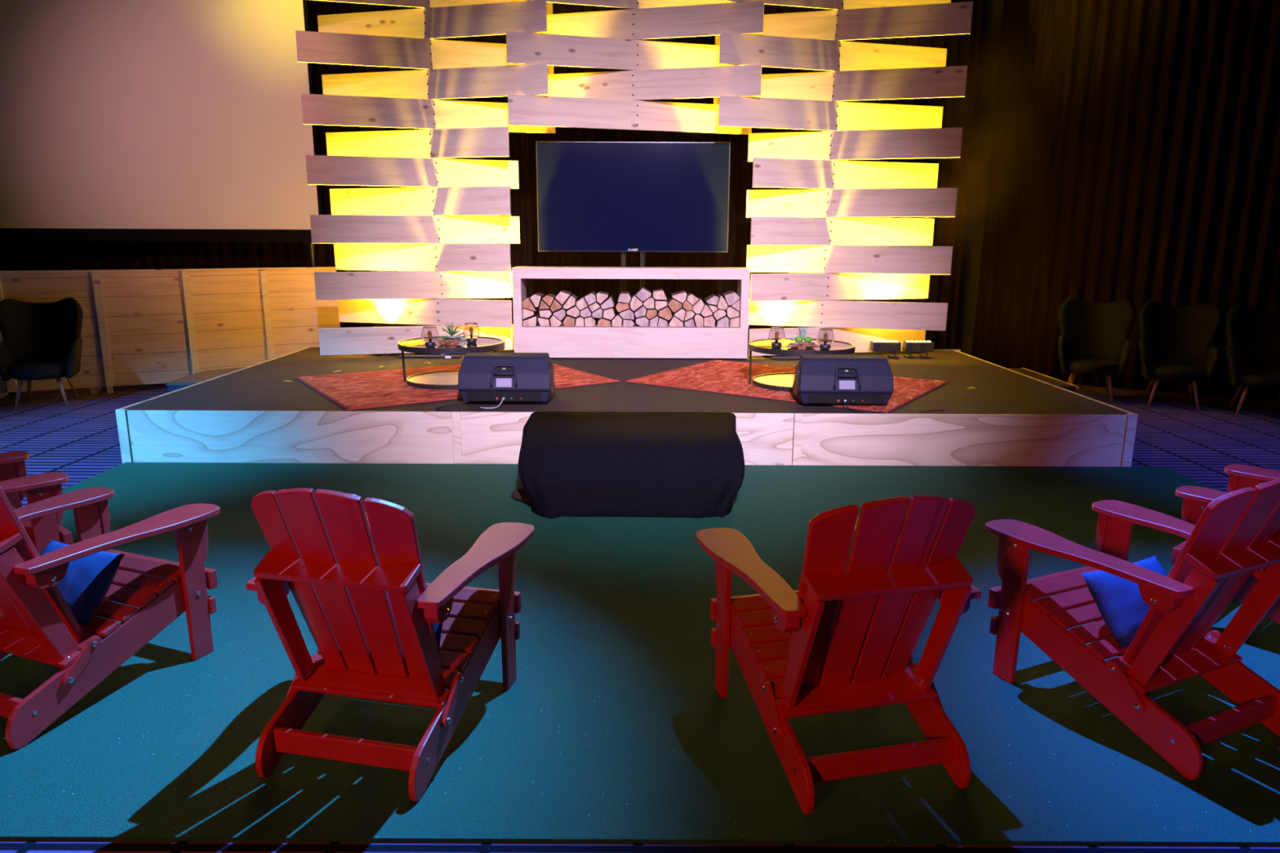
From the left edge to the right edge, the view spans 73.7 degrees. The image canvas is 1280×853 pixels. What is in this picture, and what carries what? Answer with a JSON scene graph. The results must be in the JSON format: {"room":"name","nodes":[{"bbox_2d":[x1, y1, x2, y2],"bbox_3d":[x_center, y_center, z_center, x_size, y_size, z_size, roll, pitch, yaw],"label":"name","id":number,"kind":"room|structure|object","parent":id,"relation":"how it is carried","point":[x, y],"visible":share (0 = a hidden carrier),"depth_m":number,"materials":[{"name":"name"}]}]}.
{"room":"event hall","nodes":[
{"label":"event hall","id":0,"kind":"room"},
{"bbox_2d":[0,360,1279,852],"bbox_3d":[-0.004,0.790,4.270,20.000,0.100,17.000,0,12,0],"label":"floor","id":1,"kind":"structure","parent":0,"point":[80,441],"depth_m":6.79,"materials":[{"name":"carpet"}]},
{"bbox_2d":[0,374,8,399],"bbox_3d":[-6.959,-0.908,8.591,0.888,1.295,0.343,-5,13,-22],"label":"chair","id":2,"kind":"object","parent":1,"relation":"on","point":[3,393],"visible":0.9,"depth_m":8.73,"materials":[{"name":"brown wood"}]},
{"bbox_2d":[0,297,83,410],"bbox_3d":[-5.909,-0.726,8.399,0.731,1.039,0.654,-4,13,-17],"label":"armchair","id":3,"kind":"object","parent":1,"relation":"on","point":[41,340],"visible":1,"depth_m":8.47,"materials":[{"name":"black fabric"}]},
{"bbox_2d":[0,270,104,399],"bbox_3d":[-6.164,-0.979,8.930,0.859,1.295,0.343,-5,14,-24],"label":"wall panel","id":4,"kind":"object","parent":1,"relation":"on","point":[29,286],"visible":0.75,"depth_m":8.81,"materials":[{"name":"brown wood"}]},
{"bbox_2d":[88,269,189,393],"bbox_3d":[-5.404,-1.052,9.276,0.819,1.295,0.343,-6,14,-25],"label":"wall panel","id":5,"kind":"object","parent":1,"relation":"on","point":[139,313],"visible":0.88,"depth_m":9.13,"materials":[{"name":"brown wood"}]},
{"bbox_2d":[0,240,311,273],"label":"stage curtain","id":6,"kind":"object","parent":1,"relation":"on","point":[20,255],"depth_m":11.09,"materials":[{"name":"fabric"}]},
{"bbox_2d":[0,0,322,266],"bbox_3d":[-6.583,-3.797,10.244,5.380,6.230,0.170,0,12,0],"label":"projection screen","id":7,"kind":"object","parent":1,"relation":"on","point":[121,120],"visible":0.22,"depth_m":10.20,"materials":[{"name":"white"}]},
{"bbox_2d":[165,366,247,392],"bbox_3d":[-4.318,-0.501,9.345,0.940,0.200,1.459,0,12,0],"label":"step","id":8,"kind":"structure","parent":1,"relation":"on","point":[178,384],"depth_m":8.87,"materials":[{"name":"brown carpet"}]},
{"bbox_2d":[177,267,266,375],"bbox_3d":[-4.755,-1.139,9.687,0.816,1.295,0.343,-10,16,-39],"label":"wall panel","id":9,"kind":"object","parent":1,"relation":"on","point":[221,308],"visible":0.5,"depth_m":9.54,"materials":[{"name":"brown wood"}]},
{"bbox_2d":[257,266,340,360],"bbox_3d":[-4.055,-1.243,10.174,0.861,1.295,0.343,-7,14,-30],"label":"wall panel","id":10,"kind":"object","parent":1,"relation":"on","point":[292,317],"visible":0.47,"depth_m":9.97,"materials":[{"name":"brown wood"}]},
{"bbox_2d":[306,0,352,31],"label":"stage curtain","id":11,"kind":"object","parent":1,"relation":"on","point":[315,7],"depth_m":10.44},
{"bbox_2d":[525,278,621,323],"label":"stage curtain","id":12,"kind":"object","parent":1,"relation":"on","point":[580,287],"depth_m":11.44,"materials":[{"name":"fabric"}]},
{"bbox_2d":[115,346,1137,466],"bbox_3d":[-0.059,-0.310,8.086,7.521,0.406,3.752,0,12,0],"label":"stage","id":13,"kind":"object","parent":1,"relation":"on","point":[251,414],"visible":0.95,"depth_m":6.29,"materials":[{"name":"brown wood"}]},
{"bbox_2d":[398,355,461,358],"bbox_3d":[-2.217,-0.741,9.016,0.640,0.026,0.106,0,12,0],"label":"floor plate","id":14,"kind":"object","parent":13,"relation":"on","point":[400,356],"visible":1,"depth_m":8.97,"materials":[{"name":"black metal"}]},
{"bbox_2d":[295,364,619,410],"bbox_3d":[-1.651,-0.421,7.617,2.395,0.009,1.768,-8,15,-34],"label":"rug","id":15,"kind":"object","parent":13,"relation":"on","point":[386,388],"visible":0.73,"depth_m":7.25,"materials":[{"name":"fabric"}]},
{"bbox_2d":[397,335,504,389],"bbox_3d":[-1.627,-0.561,7.415,0.900,0.352,0.900,0,12,0],"label":"coffee table","id":16,"kind":"object","parent":15,"relation":"on","point":[442,380],"visible":0.6,"depth_m":7.21,"materials":[{"name":"brown metal"}]},
{"bbox_2d":[421,325,439,347],"bbox_3d":[-1.732,-0.740,7.037,0.140,0.167,0.140,4,13,18],"label":"table lamp","id":17,"kind":"object","parent":16,"relation":"on","point":[429,335],"visible":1,"depth_m":6.99,"materials":[{"name":"clear glass"}]},
{"bbox_2d":[408,371,458,384],"bbox_3d":[-1.618,-0.418,7.466,0.796,0.010,0.796,0,12,0],"label":"shelf","id":18,"kind":"object","parent":16,"relation":"attached to","point":[433,377],"depth_m":7.45,"materials":[{"name":"brown metal"}]},
{"bbox_2d":[436,321,466,345],"bbox_3d":[-1.593,-0.786,7.196,0.213,0.191,0.208,9,15,33],"label":"succulent planter","id":19,"kind":"object","parent":16,"relation":"on","point":[448,340],"visible":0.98,"depth_m":7.17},
{"bbox_2d":[436,337,466,345],"bbox_3d":[-1.587,-0.722,7.206,0.255,0.061,0.151,-1,13,-8],"label":"bowl","id":20,"kind":"object","parent":19,"relation":"on","point":[446,341],"depth_m":7.16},
{"bbox_2d":[462,322,479,342],"bbox_3d":[-1.448,-0.803,7.330,0.140,0.167,0.140,4,13,18],"label":"table lamp","id":21,"kind":"object","parent":16,"relation":"on","point":[471,330],"visible":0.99,"depth_m":7.28,"materials":[{"name":"clear glass"}]},
{"bbox_2d":[457,352,555,403],"bbox_3d":[-1.021,-0.387,6.603,0.698,0.366,0.475,0,12,0],"label":"stage monitor","id":22,"kind":"object","parent":13,"relation":"on","point":[482,377],"visible":1,"depth_m":6.42,"materials":[{"name":"black"}]},
{"bbox_2d":[511,266,750,358],"bbox_3d":[-0.092,-1.218,9.071,2.454,0.930,0.400,0,12,0],"label":"fireplace surround","id":23,"kind":"object","parent":13,"relation":"on","point":[636,341],"visible":0.88,"depth_m":8.92,"materials":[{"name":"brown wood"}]},
{"bbox_2d":[522,313,539,326],"bbox_3d":[-1.152,-1.132,9.063,0.146,0.104,0.310,0,12,0],"label":"log","id":24,"kind":"object","parent":23,"relation":"on","point":[532,321],"visible":0.95,"depth_m":8.92,"materials":[{"name":"brown wood"}]},
{"bbox_2d":[522,307,537,319],"bbox_3d":[-1.167,-1.210,9.071,0.115,0.112,0.310,0,12,0],"label":"log","id":25,"kind":"object","parent":24,"relation":"on","point":[526,313],"visible":0.76,"depth_m":8.92,"materials":[{"name":"brown wood"}]},
{"bbox_2d":[522,295,538,311],"bbox_3d":[-1.154,-1.305,9.036,0.140,0.139,0.310,0,12,0],"label":"log","id":26,"kind":"object","parent":25,"relation":"on","point":[527,304],"visible":0.91,"depth_m":8.89,"materials":[{"name":"orange wood"}]},
{"bbox_2d":[529,292,544,306],"bbox_3d":[-1.087,-1.342,9.035,0.114,0.135,0.310,0,12,0],"label":"log","id":27,"kind":"object","parent":26,"relation":"on","point":[536,299],"visible":0.88,"depth_m":8.89,"materials":[{"name":"brown wood"}]},
{"bbox_2d":[537,316,551,326],"bbox_3d":[-1.006,-1.126,9.079,0.120,0.088,0.310,0,12,0],"label":"log","id":28,"kind":"object","parent":23,"relation":"on","point":[544,322],"visible":0.75,"depth_m":8.93,"materials":[{"name":"brown wood"}]},
{"bbox_2d":[550,315,564,326],"bbox_3d":[-0.881,-1.137,9.070,0.120,0.114,0.310,0,12,0],"label":"log","id":29,"kind":"object","parent":23,"relation":"on","point":[554,321],"visible":0.81,"depth_m":8.92,"materials":[{"name":"brown wood"}]},
{"bbox_2d":[553,307,568,320],"bbox_3d":[-0.841,-1.198,9.052,0.128,0.123,0.310,0,12,0],"label":"log","id":30,"kind":"object","parent":29,"relation":"on","point":[560,313],"visible":0.8,"depth_m":8.90,"materials":[{"name":"brown wood"}]},
{"bbox_2d":[550,298,564,311],"bbox_3d":[-0.876,-1.293,9.037,0.118,0.131,0.310,0,12,0],"label":"log","id":31,"kind":"object","parent":30,"relation":"on","point":[556,304],"visible":0.82,"depth_m":8.89,"materials":[{"name":"orange wood"}]},
{"bbox_2d":[555,289,572,304],"bbox_3d":[-0.805,-1.370,9.038,0.153,0.137,0.310,0,12,0],"label":"log","id":32,"kind":"object","parent":31,"relation":"on","point":[562,295],"visible":1,"depth_m":8.89,"materials":[{"name":"brown wood"}]},
{"bbox_2d":[563,315,577,326],"bbox_3d":[-0.742,-1.131,9.065,0.124,0.106,0.310,0,12,0],"label":"log","id":33,"kind":"object","parent":23,"relation":"on","point":[570,321],"visible":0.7,"depth_m":8.92,"materials":[{"name":"orange wood"}]},
{"bbox_2d":[566,305,581,317],"bbox_3d":[-0.699,-1.232,9.070,0.134,0.113,0.310,0,12,0],"label":"log","id":34,"kind":"object","parent":33,"relation":"on","point":[574,311],"visible":0.8,"depth_m":8.92,"materials":[{"name":"brown wood"}]},
{"bbox_2d":[563,293,577,309],"bbox_3d":[-0.736,-1.322,9.018,0.132,0.138,0.310,0,12,0],"label":"log","id":35,"kind":"object","parent":34,"relation":"on","point":[572,300],"visible":0.92,"depth_m":8.87,"materials":[{"name":"brown wood"}]},
{"bbox_2d":[584,315,596,326],"bbox_3d":[-0.523,-1.130,9.082,0.113,0.098,0.310,0,12,0],"label":"log","id":36,"kind":"object","parent":23,"relation":"on","point":[590,321],"visible":0.78,"depth_m":8.93,"materials":[{"name":"brown wood"}]},
{"bbox_2d":[597,315,611,326],"bbox_3d":[-0.374,-1.117,9.062,0.137,0.084,0.310,0,12,0],"label":"log","id":37,"kind":"object","parent":23,"relation":"on","point":[602,322],"visible":0.83,"depth_m":8.91,"materials":[{"name":"orange wood"}]},
{"bbox_2d":[591,306,604,318],"bbox_3d":[-0.444,-1.216,9.057,0.110,0.103,0.310,0,12,0],"label":"log","id":38,"kind":"object","parent":37,"relation":"on","point":[598,313],"visible":0.8,"depth_m":8.91,"materials":[{"name":"brown wood"}]},
{"bbox_2d":[588,301,600,311],"bbox_3d":[-0.476,-1.276,9.043,0.116,0.094,0.310,0,12,0],"label":"log","id":39,"kind":"object","parent":38,"relation":"on","point":[595,305],"visible":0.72,"depth_m":8.89,"materials":[{"name":"brown wood"}]},
{"bbox_2d":[584,291,596,305],"bbox_3d":[-0.518,-1.358,9.023,0.120,0.125,0.310,0,12,0],"label":"log","id":40,"kind":"object","parent":39,"relation":"on","point":[590,298],"visible":0.85,"depth_m":8.87,"materials":[{"name":"brown wood"}]},
{"bbox_2d":[603,306,615,319],"bbox_3d":[-0.323,-1.208,9.063,0.124,0.120,0.310,0,12,0],"label":"log","id":41,"kind":"object","parent":37,"relation":"on","point":[609,313],"visible":0.84,"depth_m":8.91,"materials":[{"name":"brown wood"}]},
{"bbox_2d":[600,295,614,309],"bbox_3d":[-0.340,-1.317,9.035,0.140,0.125,0.310,0,12,0],"label":"log","id":42,"kind":"object","parent":41,"relation":"on","point":[609,303],"visible":1,"depth_m":8.89,"materials":[{"name":"brown wood"}]},
{"bbox_2d":[596,290,608,303],"bbox_3d":[-0.392,-1.367,9.030,0.120,0.116,0.310,0,12,0],"label":"log","id":43,"kind":"object","parent":42,"relation":"on","point":[602,296],"visible":1,"depth_m":8.88,"materials":[{"name":"brown wood"}]},
{"bbox_2d":[612,312,622,326],"bbox_3d":[-0.240,-1.135,9.065,0.107,0.117,0.310,0,12,0],"label":"log","id":44,"kind":"object","parent":23,"relation":"on","point":[617,319],"visible":0.88,"depth_m":8.92,"materials":[{"name":"brown wood"}]},
{"bbox_2d":[622,318,634,326],"bbox_3d":[-0.120,-1.112,9.066,0.122,0.073,0.310,0,12,0],"label":"log","id":45,"kind":"object","parent":23,"relation":"on","point":[626,322],"visible":0.82,"depth_m":8.91,"materials":[{"name":"brown wood"}]},
{"bbox_2d":[619,306,634,319],"bbox_3d":[-0.138,-1.201,9.052,0.155,0.106,0.310,0,12,0],"label":"log","id":46,"kind":"object","parent":45,"relation":"on","point":[628,313],"visible":0.87,"depth_m":8.90,"materials":[{"name":"brown wood"}]},
{"bbox_2d":[615,302,629,311],"bbox_3d":[-0.184,-1.275,9.044,0.142,0.099,0.310,0,12,0],"label":"log","id":47,"kind":"object","parent":46,"relation":"on","point":[620,306],"visible":0.83,"depth_m":8.89,"materials":[{"name":"orange wood"}]},
{"bbox_2d":[617,291,631,302],"bbox_3d":[-0.163,-1.362,9.007,0.140,0.100,0.310,0,12,0],"label":"log","id":48,"kind":"object","parent":47,"relation":"on","point":[624,297],"visible":1,"depth_m":8.86,"materials":[{"name":"brown wood"}]},
{"bbox_2d":[635,315,648,326],"bbox_3d":[0.024,-1.130,9.084,0.138,0.103,0.310,0,12,0],"label":"log","id":49,"kind":"object","parent":23,"relation":"on","point":[643,321],"visible":0.78,"depth_m":8.93,"materials":[{"name":"brown wood"}]},
{"bbox_2d":[635,304,646,317],"bbox_3d":[0.006,-1.228,9.054,0.123,0.120,0.310,0,12,0],"label":"log","id":50,"kind":"object","parent":49,"relation":"on","point":[641,311],"visible":0.83,"depth_m":8.91,"materials":[{"name":"brown wood"}]},
{"bbox_2d":[630,293,642,311],"bbox_3d":[-0.038,-1.314,9.041,0.129,0.157,0.310,0,12,0],"label":"log","id":51,"kind":"object","parent":50,"relation":"on","point":[635,303],"visible":0.94,"depth_m":8.89,"materials":[{"name":"brown wood"}]},
{"bbox_2d":[648,314,658,326],"bbox_3d":[0.147,-1.131,9.071,0.093,0.111,0.310,0,12,0],"label":"log","id":52,"kind":"object","parent":23,"relation":"on","point":[653,321],"visible":0.8,"depth_m":8.92,"materials":[{"name":"brown wood"}]},
{"bbox_2d":[645,307,657,319],"bbox_3d":[0.121,-1.204,9.067,0.111,0.101,0.310,0,12,0],"label":"log","id":53,"kind":"object","parent":52,"relation":"on","point":[651,313],"visible":0.91,"depth_m":8.92,"materials":[{"name":"orange wood"}]},
{"bbox_2d":[643,296,653,308],"bbox_3d":[0.093,-1.318,9.043,0.112,0.112,0.310,0,12,0],"label":"log","id":54,"kind":"object","parent":53,"relation":"on","point":[648,303],"visible":0.88,"depth_m":8.89,"materials":[{"name":"brown wood"}]},
{"bbox_2d":[635,286,651,301],"bbox_3d":[0.036,-1.402,9.017,0.161,0.137,0.310,0,12,0],"label":"log","id":55,"kind":"object","parent":54,"relation":"on","point":[643,293],"visible":1,"depth_m":8.87,"materials":[{"name":"brown wood"}]},
{"bbox_2d":[657,315,667,326],"bbox_3d":[0.238,-1.123,9.084,0.105,0.092,0.310,0,12,0],"label":"log","id":56,"kind":"object","parent":23,"relation":"on","point":[662,322],"visible":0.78,"depth_m":8.94,"materials":[{"name":"brown wood"}]},
{"bbox_2d":[657,305,671,319],"bbox_3d":[0.264,-1.209,9.056,0.141,0.136,0.310,0,12,0],"label":"log","id":57,"kind":"object","parent":56,"relation":"on","point":[665,312],"visible":0.89,"depth_m":8.91,"materials":[{"name":"orange wood"}]},
{"bbox_2d":[654,299,666,310],"bbox_3d":[0.221,-1.293,9.041,0.126,0.096,0.310,0,12,0],"label":"log","id":58,"kind":"object","parent":57,"relation":"on","point":[659,304],"visible":0.84,"depth_m":8.89,"materials":[{"name":"brown wood"}]},
{"bbox_2d":[652,288,666,299],"bbox_3d":[0.208,-1.397,9.002,0.151,0.097,0.310,0,12,0],"label":"log","id":59,"kind":"object","parent":58,"relation":"on","point":[659,294],"visible":1,"depth_m":8.85,"materials":[{"name":"brown wood"}]},
{"bbox_2d":[667,313,683,326],"bbox_3d":[0.379,-1.132,9.085,0.148,0.110,0.310,0,12,0],"label":"log","id":60,"kind":"object","parent":23,"relation":"on","point":[673,321],"visible":0.88,"depth_m":8.94,"materials":[{"name":"brown wood"}]},
{"bbox_2d":[673,306,685,320],"bbox_3d":[0.418,-1.198,9.058,0.117,0.131,0.310,0,12,0],"label":"log","id":61,"kind":"object","parent":60,"relation":"on","point":[680,313],"visible":0.84,"depth_m":8.91,"materials":[{"name":"brown wood"}]},
{"bbox_2d":[666,297,681,311],"bbox_3d":[0.365,-1.293,9.042,0.143,0.137,0.310,0,12,0],"label":"log","id":62,"kind":"object","parent":61,"relation":"on","point":[674,304],"visible":0.92,"depth_m":8.89,"materials":[{"name":"orange wood"}]},
{"bbox_2d":[671,290,686,302],"bbox_3d":[0.410,-1.373,9.012,0.154,0.114,0.310,0,12,0],"label":"log","id":63,"kind":"object","parent":62,"relation":"on","point":[681,295],"visible":1,"depth_m":8.86,"materials":[{"name":"brown wood"}]},
{"bbox_2d":[693,311,703,327],"bbox_3d":[0.616,-1.139,9.072,0.098,0.130,0.310,0,12,0],"label":"log","id":64,"kind":"object","parent":23,"relation":"on","point":[698,319],"visible":0.84,"depth_m":8.92,"materials":[{"name":"brown wood"}]},
{"bbox_2d":[691,297,704,313],"bbox_3d":[0.611,-1.287,9.055,0.120,0.152,0.310,0,12,0],"label":"log","id":65,"kind":"object","parent":64,"relation":"on","point":[697,307],"visible":0.84,"depth_m":8.91,"materials":[{"name":"brown wood"}]},
{"bbox_2d":[702,315,715,326],"bbox_3d":[0.730,-1.134,9.088,0.119,0.114,0.310,0,12,0],"label":"log","id":66,"kind":"object","parent":23,"relation":"on","point":[708,321],"visible":0.8,"depth_m":8.94,"materials":[{"name":"brown wood"}]},
{"bbox_2d":[715,315,728,327],"bbox_3d":[0.868,-1.128,9.071,0.125,0.111,0.310,0,12,0],"label":"log","id":67,"kind":"object","parent":23,"relation":"on","point":[723,322],"visible":0.86,"depth_m":8.93,"materials":[{"name":"brown wood"}]},
{"bbox_2d":[711,307,725,319],"bbox_3d":[0.833,-1.199,9.064,0.128,0.107,0.310,0,12,0],"label":"log","id":68,"kind":"object","parent":67,"relation":"on","point":[718,313],"visible":0.67,"depth_m":8.91,"materials":[{"name":"brown wood"}]},
{"bbox_2d":[706,302,717,312],"bbox_3d":[0.758,-1.257,9.030,0.100,0.078,0.310,0,12,0],"label":"log","id":69,"kind":"object","parent":68,"relation":"on","point":[713,308],"visible":0.9,"depth_m":8.88,"materials":[{"name":"brown wood"}]},
{"bbox_2d":[704,293,719,305],"bbox_3d":[0.756,-1.347,9.035,0.132,0.098,0.310,0,12,0],"label":"log","id":70,"kind":"object","parent":69,"relation":"on","point":[712,299],"visible":1,"depth_m":8.89,"materials":[{"name":"brown wood"}]},
{"bbox_2d":[715,293,728,309],"bbox_3d":[0.864,-1.324,9.046,0.108,0.144,0.310,0,12,0],"label":"log","id":71,"kind":"object","parent":68,"relation":"on","point":[722,304],"visible":0.84,"depth_m":8.90,"materials":[{"name":"brown wood"}]},
{"bbox_2d":[727,316,739,327],"bbox_3d":[0.991,-1.125,9.080,0.098,0.103,0.310,0,12,0],"label":"log","id":72,"kind":"object","parent":23,"relation":"on","point":[733,322],"visible":0.73,"depth_m":8.93,"materials":[{"name":"brown wood"}]},
{"bbox_2d":[724,304,738,318],"bbox_3d":[0.971,-1.223,9.061,0.127,0.119,0.310,0,12,0],"label":"log","id":73,"kind":"object","parent":72,"relation":"on","point":[731,312],"visible":0.8,"depth_m":8.91,"materials":[{"name":"brown wood"}]},
{"bbox_2d":[722,290,740,305],"bbox_3d":[0.959,-1.358,9.006,0.162,0.137,0.310,0,12,0],"label":"log","id":74,"kind":"object","parent":73,"relation":"on","point":[731,297],"visible":0.9,"depth_m":8.86,"materials":[{"name":"brown wood"}]},
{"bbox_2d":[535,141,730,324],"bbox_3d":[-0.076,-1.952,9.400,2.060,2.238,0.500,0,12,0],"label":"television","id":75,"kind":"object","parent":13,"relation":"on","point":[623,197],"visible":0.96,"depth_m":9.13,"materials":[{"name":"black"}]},
{"bbox_2d":[295,0,973,355],"bbox_3d":[-0.073,-2.877,8.755,6.512,4.324,0.688,0,12,0],"label":"wall panel","id":76,"kind":"object","parent":13,"relation":"on","point":[369,228],"visible":0.91,"depth_m":8.71,"materials":[{"name":"brown wood"}]},
{"bbox_2d":[626,360,948,413],"bbox_3d":[1.299,-0.398,7.574,2.370,0.009,1.681,8,15,33],"label":"rug","id":77,"kind":"object","parent":13,"relation":"on","point":[729,377],"visible":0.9,"depth_m":7.52,"materials":[{"name":"red carpet"}]},
{"bbox_2d":[748,337,855,391],"bbox_3d":[1.382,-0.535,7.356,0.900,0.352,0.900,0,12,0],"label":"coffee table","id":78,"kind":"object","parent":77,"relation":"on","point":[773,381],"visible":0.61,"depth_m":7.20,"materials":[{"name":"brown metal"}]},
{"bbox_2d":[754,373,795,386],"bbox_3d":[1.392,-0.392,7.408,0.796,0.010,0.796,0,12,0],"label":"shelf","id":79,"kind":"object","parent":78,"relation":"attached to","point":[766,380],"depth_m":7.41,"materials":[{"name":"brown metal"}]},
{"bbox_2d":[768,326,785,347],"bbox_3d":[1.138,-0.742,7.106,0.140,0.167,0.140,4,13,18],"label":"table lamp","id":80,"kind":"object","parent":78,"relation":"on","point":[776,335],"visible":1,"depth_m":7.06,"materials":[{"name":"clear glass"}]},
{"bbox_2d":[787,325,819,348],"bbox_3d":[1.359,-0.747,7.090,0.260,0.186,0.147,2,12,6],"label":"succulent planter","id":81,"kind":"object","parent":78,"relation":"on","point":[807,343],"visible":0.97,"depth_m":7.06,"materials":[{"name":"brown"}]},
{"bbox_2d":[787,341,819,348],"bbox_3d":[1.359,-0.685,7.099,0.260,0.062,0.139,2,12,6],"label":"bowl","id":82,"kind":"object","parent":81,"relation":"on","point":[800,344],"depth_m":7.06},
{"bbox_2d":[817,328,834,349],"bbox_3d":[1.523,-0.719,7.008,0.140,0.167,0.140,4,13,18],"label":"table lamp","id":83,"kind":"object","parent":78,"relation":"on","point":[825,337],"visible":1,"depth_m":6.96,"materials":[{"name":"clear glass"}]},
{"bbox_2d":[791,354,893,405],"bbox_3d":[1.552,-0.369,6.573,0.698,0.366,0.476,1,12,1],"label":"stage monitor","id":84,"kind":"object","parent":77,"relation":"on","point":[819,379],"visible":1,"depth_m":6.40,"materials":[{"name":"black"}]},
{"bbox_2d":[870,340,901,358],"bbox_3d":[2.634,-0.832,9.163,0.300,0.180,0.140,0,12,0],"label":"uplight","id":85,"kind":"object","parent":13,"relation":"on","point":[876,346],"visible":0.99,"depth_m":9.10,"materials":[{"name":"black metal"}]},
{"bbox_2d":[902,340,933,358],"bbox_3d":[2.984,-0.831,9.163,0.300,0.180,0.140,0,12,0],"label":"uplight","id":86,"kind":"object","parent":13,"relation":"on","point":[908,346],"visible":1,"depth_m":9.10,"materials":[{"name":"black metal"}]},
{"bbox_2d":[441,126,826,271],"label":"stage curtain","id":87,"kind":"object","parent":1,"relation":"on","point":[522,147],"depth_m":11.19,"materials":[{"name":"fabric"}]},
{"bbox_2d":[0,462,1279,846],"bbox_3d":[0.037,0.719,4.331,7.660,0.012,4.020,0,12,0],"label":"carpet","id":88,"kind":"object","parent":1,"relation":"on","point":[613,726],"visible":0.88,"depth_m":2.94,"materials":[{"name":"carpet"}]},
{"bbox_2d":[0,450,73,555],"bbox_3d":[-3.027,0.359,3.684,0.749,0.943,0.828,11,16,40],"label":"chair","id":89,"kind":"object","parent":88,"relation":"on","point":[15,482],"visible":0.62,"depth_m":3.75,"materials":[{"name":"red wood"}]},
{"bbox_2d":[0,487,220,750],"bbox_3d":[-2.111,0.489,3.115,0.748,0.943,0.828,5,13,21],"label":"chair","id":90,"kind":"object","parent":88,"relation":"on","point":[37,624],"visible":0.94,"depth_m":3.04,"materials":[{"name":"red wood"}]},
{"bbox_2d":[40,539,124,626],"bbox_3d":[-2.107,0.570,3.145,0.400,0.220,0.203,5,13,21],"label":"cushion","id":91,"kind":"object","parent":90,"relation":"on","point":[87,580],"visible":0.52,"depth_m":3.07,"materials":[{"name":"blue fabric"}]},
{"bbox_2d":[245,488,534,801],"bbox_3d":[-0.824,0.553,2.850,0.748,0.943,0.828,3,13,12],"label":"chair","id":92,"kind":"object","parent":88,"relation":"on","point":[326,549],"visible":1,"depth_m":2.62,"materials":[{"name":"red wood"}]},
{"bbox_2d":[386,591,443,666],"bbox_3d":[-0.827,0.650,2.811,0.400,0.233,0.177,3,13,12],"label":"cushion","id":93,"kind":"object","parent":92,"relation":"on","point":[437,627],"visible":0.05,"depth_m":2.76,"materials":[{"name":"blue fabric"}]},
{"bbox_2d":[511,411,744,518],"bbox_3d":[-0.069,0.222,5.628,1.506,0.397,1.254,0,12,0],"label":"speaker","id":94,"kind":"object","parent":88,"relation":"on","point":[571,464],"visible":1,"depth_m":5.13,"materials":[{"name":"black fabric"}]},
{"bbox_2d":[695,495,981,813],"bbox_3d":[0.643,0.569,2.806,0.749,0.943,0.828,-3,13,-13],"label":"chair","id":95,"kind":"object","parent":88,"relation":"on","point":[904,551],"visible":1,"depth_m":2.58,"materials":[{"name":"red wood"}]},
{"bbox_2d":[985,478,1279,780],"bbox_3d":[1.771,0.533,2.993,0.749,0.943,0.828,-6,14,-25],"label":"chair","id":96,"kind":"object","parent":88,"relation":"on","point":[1236,535],"visible":0.98,"depth_m":2.86,"materials":[{"name":"red wood"}]},
{"bbox_2d":[1081,555,1168,648],"bbox_3d":[1.765,0.615,3.022,0.400,0.220,0.203,-6,14,-25],"label":"cushion","id":97,"kind":"object","parent":96,"relation":"on","point":[1119,602],"visible":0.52,"depth_m":2.94,"materials":[{"name":"blue fabric"}]},
{"bbox_2d":[1170,464,1279,624],"bbox_3d":[2.784,0.417,3.538,0.748,0.943,0.828,-10,16,-38],"label":"chair","id":98,"kind":"object","parent":88,"relation":"on","point":[1196,499],"visible":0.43,"depth_m":3.63,"materials":[{"name":"red wood"}]},
{"bbox_2d":[644,279,737,316],"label":"stage curtain","id":99,"kind":"object","parent":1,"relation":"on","point":[701,288],"depth_m":11.39,"materials":[{"name":"fabric"}]},
{"bbox_2d":[835,0,983,349],"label":"wall","id":100,"kind":"structure","parent":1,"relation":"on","point":[962,49],"depth_m":11.05,"materials":[{"name":"fabric"}]},
{"bbox_2d":[1007,367,1078,391],"bbox_3d":[4.042,-0.445,9.247,0.760,0.205,1.270,0,12,0],"label":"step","id":101,"kind":"structure","parent":1,"relation":"on","point":[1059,383],"depth_m":9.06,"materials":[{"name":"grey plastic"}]},
{"bbox_2d":[1057,297,1136,404],"bbox_3d":[4.787,-0.806,8.984,0.731,1.039,0.654,5,13,20],"label":"armchair","id":102,"kind":"object","parent":1,"relation":"on","point":[1094,340],"visible":1,"depth_m":9.06,"materials":[{"name":"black fabric"}]},
{"bbox_2d":[971,0,1279,400],"bbox_3d":[6.754,-3.530,8.401,6.617,6.580,0.912,10,16,38],"label":"stage curtain","id":103,"kind":"object","parent":1,"relation":"on","point":[1135,156],"visible":0.79,"depth_m":9.26,"materials":[{"name":"fabric"}]},
{"bbox_2d":[1137,300,1222,411],"bbox_3d":[5.437,-0.724,8.623,0.731,1.039,0.654,5,13,20],"label":"armchair","id":104,"kind":"object","parent":1,"relation":"on","point":[1176,343],"visible":1,"depth_m":8.69,"materials":[{"name":"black fabric"}]},
{"bbox_2d":[1225,304,1279,416],"bbox_3d":[6.026,-0.631,8.213,0.731,1.039,0.654,8,15,32],"label":"armchair","id":105,"kind":"object","parent":1,"relation":"on","point":[1252,349],"visible":1,"depth_m":8.36,"materials":[{"name":"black fabric"}]},
{"bbox_2d":[351,0,1004,355],"bbox_3d":[0.020,-4.420,11.416,20.000,7.000,0.200,0,12,0],"label":"wall","id":106,"kind":"structure","parent":0,"point":[993,10],"depth_m":11.50,"materials":[{"name":"grey paint"}]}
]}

